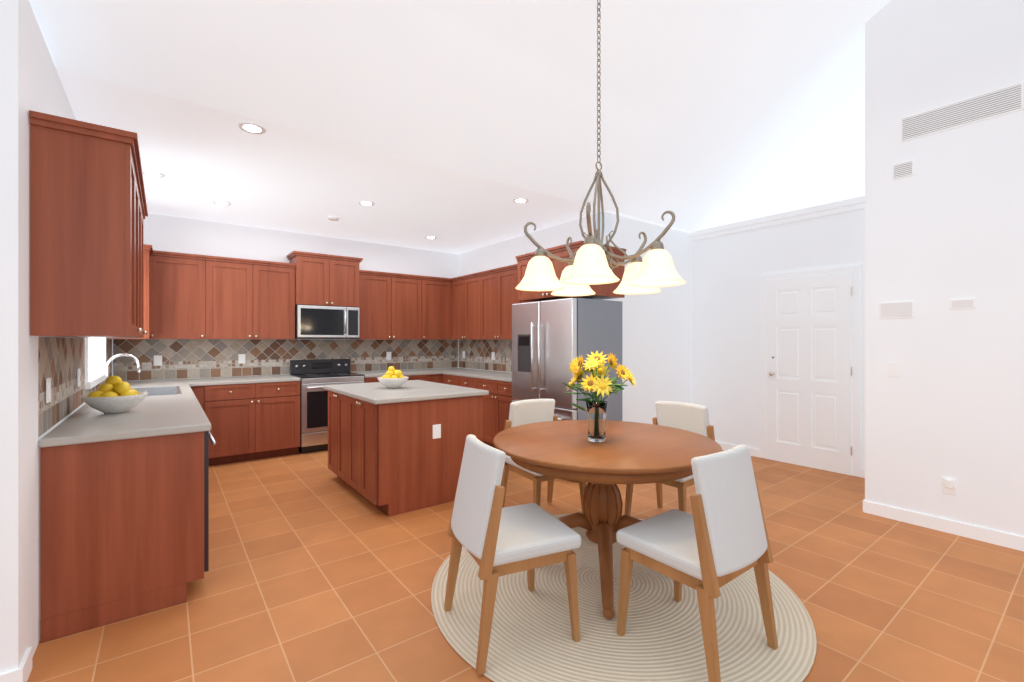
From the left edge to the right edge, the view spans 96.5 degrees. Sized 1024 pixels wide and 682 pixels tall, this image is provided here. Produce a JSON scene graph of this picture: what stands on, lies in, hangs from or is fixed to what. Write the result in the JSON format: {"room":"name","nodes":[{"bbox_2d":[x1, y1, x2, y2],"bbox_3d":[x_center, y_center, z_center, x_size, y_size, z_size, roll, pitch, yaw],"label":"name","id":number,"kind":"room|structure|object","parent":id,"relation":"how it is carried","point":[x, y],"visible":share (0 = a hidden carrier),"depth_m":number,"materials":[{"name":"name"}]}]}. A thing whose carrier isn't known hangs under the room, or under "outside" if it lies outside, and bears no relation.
{"room":"kitchen","nodes":[
{"label":"kitchen","id":0,"kind":"room"},
{"bbox_2d":[0,0,27,673],"bbox_3d":[-3.758,-1.300,0.443,4.550,5.300,0.150,0,0,-37],"label":"wall","id":1,"kind":"structure","parent":0,"point":[13,331],"depth_m":1.75,"materials":[{"name":"paint"}]},
{"bbox_2d":[0,658,29,681],"bbox_3d":[-3.712,1.305,0.394,4.564,0.090,0.044,0,0,-37],"label":"baseboard","id":2,"kind":"structure","parent":1,"relation":"attached to","point":[22,672],"depth_m":1.75,"materials":[{"name":"paint"}]},
{"bbox_2d":[28,0,85,657],"bbox_3d":[-3.184,-0.030,3.327,0.150,2.760,3.750,0,0,-37],"label":"wall","id":3,"kind":"structure","parent":0,"point":[46,93],"depth_m":1.99,"materials":[{"name":"paint"}]},
{"bbox_2d":[38,337,111,437],"bbox_3d":[-3.184,0.205,3.445,0.008,0.451,3.538,0,0,-37],"label":"backsplash","id":4,"kind":"structure","parent":3,"relation":"attached to","point":[61,360],"depth_m":2.46,"materials":[{"name":"tile"}]},
{"bbox_2d":[46,378,50,402],"bbox_3d":[-2.184,0.233,2.156,0.010,0.115,0.075,0,0,-37],"label":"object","id":5,"kind":"object","parent":4,"relation":"attached to","point":[48,390],"visible":1,"depth_m":2.14,"materials":[{"name":"white plastic"}]},
{"bbox_2d":[77,368,79,386],"bbox_3d":[-2.759,0.233,2.912,0.009,0.115,0.075,0,0,-37],"label":"outlet","id":6,"kind":"object","parent":4,"relation":"attached to","point":[78,377],"visible":1,"depth_m":2.88,"materials":[{"name":"white plastic"}]},
{"bbox_2d":[29,114,140,337],"bbox_3d":[-2.012,-0.474,2.178,0.320,0.903,0.462,0,0,-37],"label":"upper cabinet","id":7,"kind":"object","parent":3,"relation":"attached to","point":[99,268],"depth_m":2.00,"materials":[{"name":"brown wood"}]},
{"bbox_2d":[85,338,105,388],"bbox_3d":[-3.459,-0.255,3.714,0.180,1.190,1.340,0,0,-37],"label":"window","id":8,"kind":"structure","parent":3,"relation":"in","point":[95,361],"depth_m":4.18,"materials":[{"name":"glass"}]},
{"bbox_2d":[106,338,144,338],"bbox_3d":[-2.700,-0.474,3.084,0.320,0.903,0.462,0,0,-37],"label":"upper cabinet","id":9,"kind":"object","parent":3,"relation":"attached to","point":[106,338],"depth_m":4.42,"materials":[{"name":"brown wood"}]},
{"bbox_2d":[141,194,144,337],"bbox_3d":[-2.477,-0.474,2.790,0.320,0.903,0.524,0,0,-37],"label":"upper cabinet","id":10,"kind":"object","parent":3,"relation":"attached to","point":[142,195],"depth_m":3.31,"materials":[{"name":"brown wood"}]},
{"bbox_2d":[145,246,156,338],"bbox_3d":[-3.808,-0.474,4.583,0.367,0.903,0.346,0,0,-37],"label":"upper cabinet","id":11,"kind":"object","parent":3,"relation":"attached to","point":[150,254],"depth_m":4.79,"materials":[{"name":"brown wood"}]},
{"bbox_2d":[175,385,178,392],"bbox_3d":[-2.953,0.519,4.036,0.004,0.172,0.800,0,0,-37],"label":"sink","id":12,"kind":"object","parent":0,"relation":"attached to","point":[176,386],"depth_m":4.31,"materials":[{"name":"silver metal"}]},
{"bbox_2d":[112,213,457,381],"bbox_3d":[-2.611,-0.030,6.210,4.550,2.760,0.150,0,0,-37],"label":"wall","id":13,"kind":"structure","parent":0,"point":[178,234],"depth_m":5.79,"materials":[{"name":"paint"}]},
{"bbox_2d":[157,251,212,338],"bbox_3d":[-3.670,-0.474,5.063,0.568,0.903,0.388,0,0,-37],"label":"upper cabinet","id":14,"kind":"object","parent":13,"relation":"attached to","point":[184,281],"depth_m":4.97,"materials":[{"name":"brown wood"}]},
{"bbox_2d":[213,258,260,338],"bbox_3d":[-3.324,-0.474,5.356,0.584,0.903,0.340,0,0,-37],"label":"upper cabinet","id":15,"kind":"object","parent":13,"relation":"attached to","point":[236,282],"depth_m":5.27,"materials":[{"name":"brown wood"}]},
{"bbox_2d":[261,262,294,338],"bbox_3d":[-2.983,-0.474,5.615,0.522,0.903,0.340,0,0,-37],"label":"upper cabinet","id":16,"kind":"object","parent":13,"relation":"attached to","point":[277,308],"depth_m":5.52,"materials":[{"name":"brown wood"}]},
{"bbox_2d":[113,339,457,380],"bbox_3d":[-2.562,0.205,6.146,4.230,0.451,0.008,0,0,-37],"label":"backsplash","id":17,"kind":"structure","parent":13,"relation":"attached to","point":[194,358],"depth_m":5.69,"materials":[{"name":"tile"}]},
{"bbox_2d":[154,355,161,365],"bbox_3d":[-3.941,0.217,5.089,0.075,0.115,0.009,0,0,-37],"label":"electrical outlet","id":18,"kind":"object","parent":17,"relation":"attached to","point":[157,360],"visible":1,"depth_m":5.09,"materials":[{"name":"white plastic"}]},
{"bbox_2d":[238,354,244,363],"bbox_3d":[-3.296,0.217,5.579,0.075,0.115,0.009,0,0,-37],"label":"electrical outlet","id":19,"kind":"object","parent":17,"relation":"attached to","point":[241,358],"visible":1,"depth_m":5.57,"materials":[{"name":"white plastic"}]},
{"bbox_2d":[386,352,390,359],"bbox_3d":[-1.807,0.217,6.709,0.075,0.115,0.009,0,0,-37],"label":"electrical outlet","id":20,"kind":"object","parent":17,"relation":"attached to","point":[388,355],"visible":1,"depth_m":6.70,"materials":[{"name":"white plastic"}]},
{"bbox_2d":[289,251,336,305],"bbox_3d":[-2.580,-0.763,5.892,0.450,0.625,0.385,0,0,-37],"label":"upper cabinet","id":21,"kind":"object","parent":13,"relation":"attached to","point":[314,275],"depth_m":5.74,"materials":[{"name":"brown wood"}]},
{"bbox_2d":[295,305,359,338],"bbox_3d":[-2.429,-0.235,5.962,0.760,0.420,0.453,0,0,-37],"label":"microwave","id":22,"kind":"object","parent":21,"relation":"attached to","point":[323,322],"visible":1,"depth_m":5.79,"materials":[{"name":"grey metal"}]},
{"bbox_2d":[337,258,360,309],"bbox_3d":[-2.321,-0.763,6.089,0.450,0.625,0.385,0,0,-37],"label":"upper cabinet","id":23,"kind":"object","parent":13,"relation":"attached to","point":[348,272],"depth_m":5.99,"materials":[{"name":"brown wood"}]},
{"bbox_2d":[359,270,396,339],"bbox_3d":[-1.946,-0.474,6.402,0.522,0.903,0.340,0,0,-37],"label":"upper cabinet","id":24,"kind":"object","parent":13,"relation":"attached to","point":[378,312],"depth_m":6.28,"materials":[{"name":"brown wood"}]},
{"bbox_2d":[397,274,416,339],"bbox_3d":[-1.604,-0.474,6.662,0.584,0.903,0.340,0,0,-37],"label":"upper cabinet","id":25,"kind":"object","parent":13,"relation":"attached to","point":[406,283],"depth_m":6.53,"materials":[{"name":"brown wood"}]},
{"bbox_2d":[417,275,448,339],"bbox_3d":[-1.227,-0.474,6.921,0.578,0.903,0.382,0,0,-37],"label":"upper cabinet","id":26,"kind":"object","parent":13,"relation":"attached to","point":[432,293],"depth_m":6.78,"materials":[{"name":"brown wood"}]},
{"bbox_2d":[29,0,890,253],"bbox_3d":[-0.413,-3.073,2.198,12.000,3.326,10.000,0,0,-37],"label":"ceiling","id":27,"kind":"structure","parent":0,"point":[710,110],"depth_m":3.40,"materials":[{"name":"paint"}]},
{"bbox_2d":[142,170,164,177],"bbox_3d":[-3.026,-1.406,3.855,0.164,0.006,0.164,0,0,-37],"label":"recessed light","id":28,"kind":"object","parent":27,"relation":"in","point":[153,174],"visible":0.92,"depth_m":3.85,"materials":[{"name":"paint"}]},
{"bbox_2d":[212,200,230,205],"bbox_3d":[-2.959,-1.406,4.659,0.164,0.006,0.164,0,0,-37],"label":"recessed light","id":29,"kind":"object","parent":27,"relation":"in","point":[219,202],"visible":1,"depth_m":4.64,"materials":[{"name":"paint"}]},
{"bbox_2d":[238,122,265,133],"bbox_3d":[-1.720,-1.406,3.026,0.164,0.006,0.164,0,0,-37],"label":"recessed light","id":30,"kind":"object","parent":27,"relation":"in","point":[252,128],"visible":1,"depth_m":3.02,"materials":[{"name":"paint"}]},
{"bbox_2d":[328,216,338,220],"bbox_3d":[-2.034,-1.395,5.210,0.120,0.029,0.120,0,0,-37],"label":"smoke detector","id":31,"kind":"object","parent":27,"relation":"attached to","point":[333,218],"visible":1,"depth_m":5.17,"materials":[{"name":"white plastic"}]},
{"bbox_2d":[358,201,374,205],"bbox_3d":[-1.487,-1.406,4.671,0.164,0.006,0.164,0,0,-37],"label":"recessed light","id":32,"kind":"object","parent":27,"relation":"in","point":[367,203],"visible":1,"depth_m":4.67,"materials":[{"name":"paint"}]},
{"bbox_2d":[425,236,436,238],"bbox_3d":[-1.104,-1.406,6.218,0.164,0.006,0.164,0,0,-37],"label":"recessed light","id":33,"kind":"object","parent":27,"relation":"in","point":[430,237],"visible":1,"depth_m":6.20,"materials":[{"name":"paint"}]},
{"bbox_2d":[512,198,528,202],"bbox_3d":[0.086,-1.406,4.585,0.164,0.006,0.164,0,0,-37],"label":"recessed light","id":34,"kind":"object","parent":27,"relation":"in","point":[520,200],"visible":0.98,"depth_m":4.57,"materials":[{"name":"paint"}]},
{"bbox_2d":[515,0,685,295],"bbox_3d":[0.538,-1.237,2.716,0.927,1.856,0.956,0,0,-37],"label":"chandelier","id":35,"kind":"object","parent":27,"relation":"hanging from","point":[592,259],"visible":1,"depth_m":2.62,"materials":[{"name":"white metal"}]},
{"bbox_2d":[27,450,1023,681],"bbox_3d":[-0.413,1.380,2.198,12.000,0.060,10.000,0,0,-37],"label":"floor","id":36,"kind":"structure","parent":0,"point":[319,571],"depth_m":2.46,"materials":[{"name":"tile"}]},
{"bbox_2d":[40,433,210,642],"bbox_3d":[-2.077,0.912,2.524,0.631,0.875,0.732,0,0,-37],"label":"base cabinet","id":37,"kind":"object","parent":36,"relation":"on","point":[124,515],"depth_m":2.20,"materials":[{"name":"brown wood"}]},
{"bbox_2d":[39,381,210,448],"bbox_3d":[-2.725,0.455,3.384,0.639,0.039,2.935,0,0,-37],"label":"countertop","id":38,"kind":"structure","parent":37,"relation":"on","point":[172,414],"depth_m":2.44,"materials":[{"name":"grey stone"}]},
{"bbox_2d":[80,376,147,413],"bbox_3d":[-2.416,0.322,2.786,0.316,0.222,0.316,0,0,-37],"label":"fruit bowl","id":39,"kind":"object","parent":38,"relation":"on","point":[114,394],"depth_m":2.72,"materials":[{"name":"ceramic"}]},
{"bbox_2d":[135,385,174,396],"bbox_3d":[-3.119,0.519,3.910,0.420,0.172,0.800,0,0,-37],"label":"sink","id":40,"kind":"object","parent":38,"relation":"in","point":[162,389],"depth_m":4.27,"materials":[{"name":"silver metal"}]},
{"bbox_2d":[191,381,262,465],"bbox_3d":[-3.294,0.912,5.193,0.702,0.875,0.617,0,0,-37],"label":"base cabinet","id":41,"kind":"object","parent":36,"relation":"on","point":[235,412],"depth_m":5.02,"materials":[{"name":"brown wood"}]},
{"bbox_2d":[125,375,300,384],"bbox_3d":[-3.370,0.455,5.129,1.721,0.039,0.627,0,0,-37],"label":"countertop","id":42,"kind":"structure","parent":41,"relation":"on","point":[224,380],"depth_m":5.03,"materials":[{"name":"grey stone"}]},
{"bbox_2d":[263,381,299,457],"bbox_3d":[-2.901,0.912,5.492,0.534,0.875,0.617,0,0,-37],"label":"base cabinet","id":43,"kind":"object","parent":36,"relation":"on","point":[281,399],"depth_m":5.30,"materials":[{"name":"brown wood"}]},
{"bbox_2d":[290,359,363,453],"bbox_3d":[-2.359,0.796,5.854,0.754,1.103,0.690,0,0,-37],"label":"range","id":44,"kind":"object","parent":36,"relation":"on","point":[315,375],"visible":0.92,"depth_m":5.54,"materials":[{"name":"grey metal"}]},
{"bbox_2d":[364,377,379,382],"bbox_3d":[-1.872,0.912,6.273,0.516,0.875,0.617,0,0,-37],"label":"base cabinet","id":45,"kind":"object","parent":36,"relation":"on","point":[366,379],"depth_m":5.92,"materials":[{"name":"brown wood"}]},
{"bbox_2d":[323,388,482,516],"bbox_3d":[-1.049,0.911,4.251,0.990,0.872,1.320,0,0,-37],"label":"kitchen island","id":46,"kind":"object","parent":36,"relation":"on","point":[395,451],"depth_m":3.71,"materials":[{"name":"brown wood"}]},
{"bbox_2d":[323,380,488,403],"bbox_3d":[-1.033,0.454,4.263,1.030,0.038,1.400,0,0,-37],"label":"island countertop","id":47,"kind":"structure","parent":46,"relation":"on","point":[378,393],"depth_m":3.94,"materials":[{"name":"grey stone"}]},
{"bbox_2d":[377,366,408,387],"bbox_3d":[-1.098,0.333,4.226,0.286,0.200,0.286,0,0,-37],"label":"bowl","id":48,"kind":"object","parent":47,"relation":"on","point":[392,377],"visible":1,"depth_m":4.16,"materials":[{"name":"ceramic"}]},
{"bbox_2d":[403,373,422,379],"bbox_3d":[-1.563,0.912,6.508,0.510,0.875,0.617,0,0,-37],"label":"base cabinet","id":49,"kind":"object","parent":36,"relation":"on","point":[412,376],"depth_m":6.29,"materials":[{"name":"brown wood"}]},
{"bbox_2d":[423,373,442,383],"bbox_3d":[-1.270,0.912,6.697,0.305,0.875,0.669,0,0,-37],"label":"base cabinet","id":50,"kind":"object","parent":36,"relation":"on","point":[431,377],"depth_m":6.49,"materials":[{"name":"brown wood"}]},
{"bbox_2d":[358,369,446,376],"bbox_3d":[-1.378,0.455,6.642,1.751,0.039,0.627,0,0,-37],"label":"countertop","id":51,"kind":"structure","parent":50,"relation":"on","point":[377,373],"depth_m":6.50,"materials":[{"name":"grey stone"}]},
{"bbox_2d":[443,373,454,384],"bbox_3d":[-0.599,0.912,6.548,0.624,0.875,0.500,0,0,-37],"label":"base cabinet","id":52,"kind":"object","parent":36,"relation":"on","point":[448,378],"depth_m":6.40,"materials":[{"name":"brown wood"}]},
{"bbox_2d":[455,373,470,387],"bbox_3d":[-0.352,0.912,6.223,0.624,0.875,0.564,0,0,-37],"label":"base cabinet","id":53,"kind":"object","parent":36,"relation":"on","point":[459,381],"depth_m":6.12,"materials":[{"name":"brown wood"}]},
{"bbox_2d":[471,377,490,445],"bbox_3d":[-0.086,0.912,5.873,0.624,0.875,0.564,0,0,-37],"label":"base cabinet","id":54,"kind":"object","parent":36,"relation":"on","point":[483,383],"depth_m":5.68,"materials":[{"name":"brown wood"}]},
{"bbox_2d":[491,381,513,447],"bbox_3d":[0.163,0.912,5.545,0.624,0.875,0.507,0,0,-37],"label":"base cabinet","id":55,"kind":"object","parent":36,"relation":"on","point":[501,391],"depth_m":5.45,"materials":[{"name":"brown wood"}]},
{"bbox_2d":[447,369,511,380],"bbox_3d":[-0.216,0.455,6.035,0.634,0.039,1.745,0,0,-37],"label":"countertop","id":56,"kind":"structure","parent":55,"relation":"on","point":[494,376],"depth_m":6.08,"materials":[{"name":"grey stone"}]},
{"bbox_2d":[512,298,621,481],"bbox_3d":[0.542,0.469,4.887,0.787,1.758,0.960,0,0,-37],"label":"fridge","id":57,"kind":"object","parent":36,"relation":"on","point":[551,339],"visible":0.67,"depth_m":4.58,"materials":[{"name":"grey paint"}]},
{"bbox_2d":[431,514,816,681],"bbox_3d":[0.537,1.343,2.567,1.956,0.012,1.956,0,0,-37],"label":"rug","id":58,"kind":"object","parent":36,"relation":"on","point":[532,640],"visible":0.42,"depth_m":2.13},
{"bbox_2d":[444,434,580,674],"bbox_3d":[-0.012,0.898,2.155,0.515,0.878,0.498,0,0,-24],"label":"chair","id":59,"kind":"object","parent":58,"relation":"on","point":[491,535],"visible":1,"depth_m":1.99,"materials":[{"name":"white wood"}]},
{"bbox_2d":[501,399,585,513],"bbox_3d":[0.235,0.898,3.464,0.498,0.878,0.515,0,0,-32],"label":"chair","id":60,"kind":"object","parent":58,"relation":"on","point":[523,412],"visible":0.44,"depth_m":3.50,"materials":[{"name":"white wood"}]},
{"bbox_2d":[493,420,721,618],"bbox_3d":[0.534,0.955,2.703,1.290,0.757,1.290,0,0,-37],"label":"dining table","id":61,"kind":"object","parent":58,"relation":"on","point":[625,452],"visible":0.81,"depth_m":2.47,"materials":[{"name":"brown wood"}]},
{"bbox_2d":[562,351,636,441],"bbox_3d":[0.507,0.314,2.632,0.433,0.523,0.414,0,0,-37],"label":"vase","id":62,"kind":"object","parent":61,"relation":"on","point":[598,387],"visible":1,"depth_m":2.60,"materials":[{"name":"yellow plant"}]},
{"bbox_2d":[625,401,714,515],"bbox_3d":[1.160,0.898,3.330,0.515,0.878,0.498,0,0,-40],"label":"chair","id":63,"kind":"object","parent":58,"relation":"on","point":[692,417],"visible":0.4,"depth_m":3.35,"materials":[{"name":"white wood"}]},
{"bbox_2d":[616,444,777,681],"bbox_3d":[0.813,0.898,2.039,0.498,0.878,0.515,0,0,-37],"label":"chair","id":64,"kind":"object","parent":58,"relation":"on","point":[713,544],"visible":1,"depth_m":1.86,"materials":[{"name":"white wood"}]},
{"bbox_2d":[458,212,612,372],"bbox_3d":[0.076,-0.030,6.309,0.150,2.760,3.240,0,0,-37],"label":"wall","id":65,"kind":"structure","parent":0,"point":[498,255],"depth_m":6.22,"materials":[{"name":"paint"}]},
{"bbox_2d":[449,275,464,339],"bbox_3d":[-0.689,-0.474,6.870,0.382,0.903,0.474,0,0,-37],"label":"upper cabinet","id":66,"kind":"object","parent":65,"relation":"attached to","point":[456,285],"depth_m":6.84,"materials":[{"name":"brown wood"}]},
{"bbox_2d":[465,274,476,339],"bbox_3d":[-0.434,-0.474,6.586,0.320,0.903,0.536,0,0,-37],"label":"upper cabinet","id":67,"kind":"object","parent":65,"relation":"attached to","point":[470,279],"depth_m":6.53,"materials":[{"name":"brown wood"}]},
{"bbox_2d":[477,270,492,339],"bbox_3d":[-0.185,-0.474,6.257,0.320,0.903,0.537,0,0,-37],"label":"upper cabinet","id":68,"kind":"object","parent":65,"relation":"attached to","point":[484,281],"depth_m":6.24,"materials":[{"name":"brown wood"}]},
{"bbox_2d":[459,340,511,371],"bbox_3d":[-0.145,0.205,6.481,0.008,0.451,2.380,0,0,-37],"label":"backsplash","id":69,"kind":"structure","parent":65,"relation":"attached to","point":[478,354],"depth_m":6.78,"materials":[{"name":"tile"}]},
{"bbox_2d":[493,266,512,338],"bbox_3d":[0.065,-0.474,5.928,0.320,0.903,0.536,0,0,-37],"label":"upper cabinet","id":70,"kind":"object","parent":65,"relation":"attached to","point":[503,278],"depth_m":5.91,"materials":[{"name":"brown wood"}]},
{"bbox_2d":[513,266,526,303],"bbox_3d":[0.295,-0.474,5.625,0.320,0.903,0.474,0,0,-37],"label":"upper cabinet","id":71,"kind":"object","parent":65,"relation":"attached to","point":[514,267],"depth_m":5.69,"materials":[{"name":"brown wood"}]},
{"bbox_2d":[517,254,544,301],"bbox_3d":[0.482,-0.688,5.114,0.640,0.475,0.557,0,0,-37],"label":"upper cabinet","id":72,"kind":"object","parent":65,"relation":"attached to","point":[522,296],"depth_m":5.05,"materials":[{"name":"brown wood"}]},
{"bbox_2d":[541,242,624,300],"bbox_3d":[0.744,-0.688,4.769,0.640,0.475,0.557,0,0,-37],"label":"upper cabinet","id":73,"kind":"object","parent":65,"relation":"attached to","point":[603,291],"depth_m":4.62,"materials":[{"name":"brown wood"}]},
{"bbox_2d":[593,212,690,423],"bbox_3d":[1.687,-0.230,5.593,1.850,3.160,0.150,0,0,-37],"label":"wall","id":74,"kind":"structure","parent":0,"point":[656,343],"depth_m":5.53,"materials":[{"name":"paint"}]},
{"bbox_2d":[691,103,864,468],"bbox_3d":[3.065,-1.300,5.183,0.150,5.300,2.470,0,0,-37],"label":"wall","id":75,"kind":"structure","parent":0,"point":[728,270],"depth_m":5.34,"materials":[{"name":"paint"}]},
{"bbox_2d":[690,195,864,240],"bbox_3d":[2.991,-1.370,5.127,0.035,0.120,2.170,0,0,-37],"label":"trim","id":76,"kind":"structure","parent":75,"relation":"attached to","point":[845,205],"depth_m":5.07,"materials":[{"name":"paint"}]},
{"bbox_2d":[717,442,864,477],"bbox_3d":[3.000,1.305,5.133,0.014,0.090,2.170,0,0,-37],"label":"baseboard","id":77,"kind":"structure","parent":75,"relation":"attached to","point":[753,452],"depth_m":5.36,"materials":[{"name":"paint"}]},
{"bbox_2d":[760,264,860,476],"bbox_3d":[3.138,0.293,4.886,0.102,2.105,0.960,0,0,-37],"label":"door","id":78,"kind":"structure","parent":75,"relation":"attached to","point":[810,371],"depth_m":4.86,"materials":[{"name":"paint"}]},
{"bbox_2d":[865,3,888,505],"bbox_3d":[3.269,-1.300,3.881,1.100,5.300,0.150,0,0,-37],"label":"wall","id":79,"kind":"structure","parent":0,"point":[876,249],"depth_m":3.55,"materials":[{"name":"paint"}]},
{"bbox_2d":[889,0,1023,536],"bbox_3d":[4.157,-1.300,1.925,0.150,5.300,4.040,0,0,-37],"label":"wall","id":80,"kind":"structure","parent":0,"point":[956,231],"depth_m":3.18,"materials":[{"name":"paint"}]},
{"bbox_2d":[887,362,899,377],"bbox_3d":[2.889,0.217,3.464,0.010,0.115,0.075,0,0,-37],"label":"light switch","id":81,"kind":"object","parent":80,"relation":"attached to","point":[893,369],"visible":1,"depth_m":3.46,"materials":[{"name":"white plastic"}]},
{"bbox_2d":[879,300,913,318],"bbox_3d":[2.899,-0.235,3.450,0.010,0.130,0.210,0,0,-37],"label":"switch panel","id":82,"kind":"object","parent":80,"relation":"attached to","point":[896,309],"visible":1,"depth_m":3.44,"materials":[{"name":"white plastic"}]},
{"bbox_2d":[892,159,913,179],"bbox_3d":[2.923,-1.280,3.418,0.010,0.120,0.130,0,0,-37],"label":"air vent","id":83,"kind":"object","parent":80,"relation":"in","point":[904,169],"visible":1,"depth_m":3.41,"materials":[{"name":"white plastic"}]},
{"bbox_2d":[863,499,1023,550],"bbox_3d":[4.042,1.305,1.941,0.014,0.090,4.204,0,0,-37],"label":"baseboard","id":84,"kind":"structure","parent":80,"relation":"attached to","point":[1016,542],"depth_m":3.22,"materials":[{"name":"paint"}]},
{"bbox_2d":[942,477,956,495],"bbox_3d":[3.066,1.022,3.209,0.035,0.115,0.075,0,0,-37],"label":"outlet","id":85,"kind":"object","parent":80,"relation":"attached to","point":[949,486],"visible":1,"depth_m":3.21,"materials":[{"name":"white plastic"}]},
{"bbox_2d":[900,81,1023,141],"bbox_3d":[3.102,-1.580,3.183,0.010,0.180,0.620,0,0,-37],"label":"air vent","id":86,"kind":"object","parent":80,"relation":"in","point":[994,103],"visible":1,"depth_m":3.15,"materials":[{"name":"white plastic"}]},
{"bbox_2d":[950,298,975,309],"bbox_3d":[3.117,-0.258,3.163,0.010,0.075,0.130,0,0,-37],"label":"light switch","id":87,"kind":"object","parent":80,"relation":"attached to","point":[965,303],"visible":1,"depth_m":3.16,"materials":[{"name":"white plastic"}]}
]}

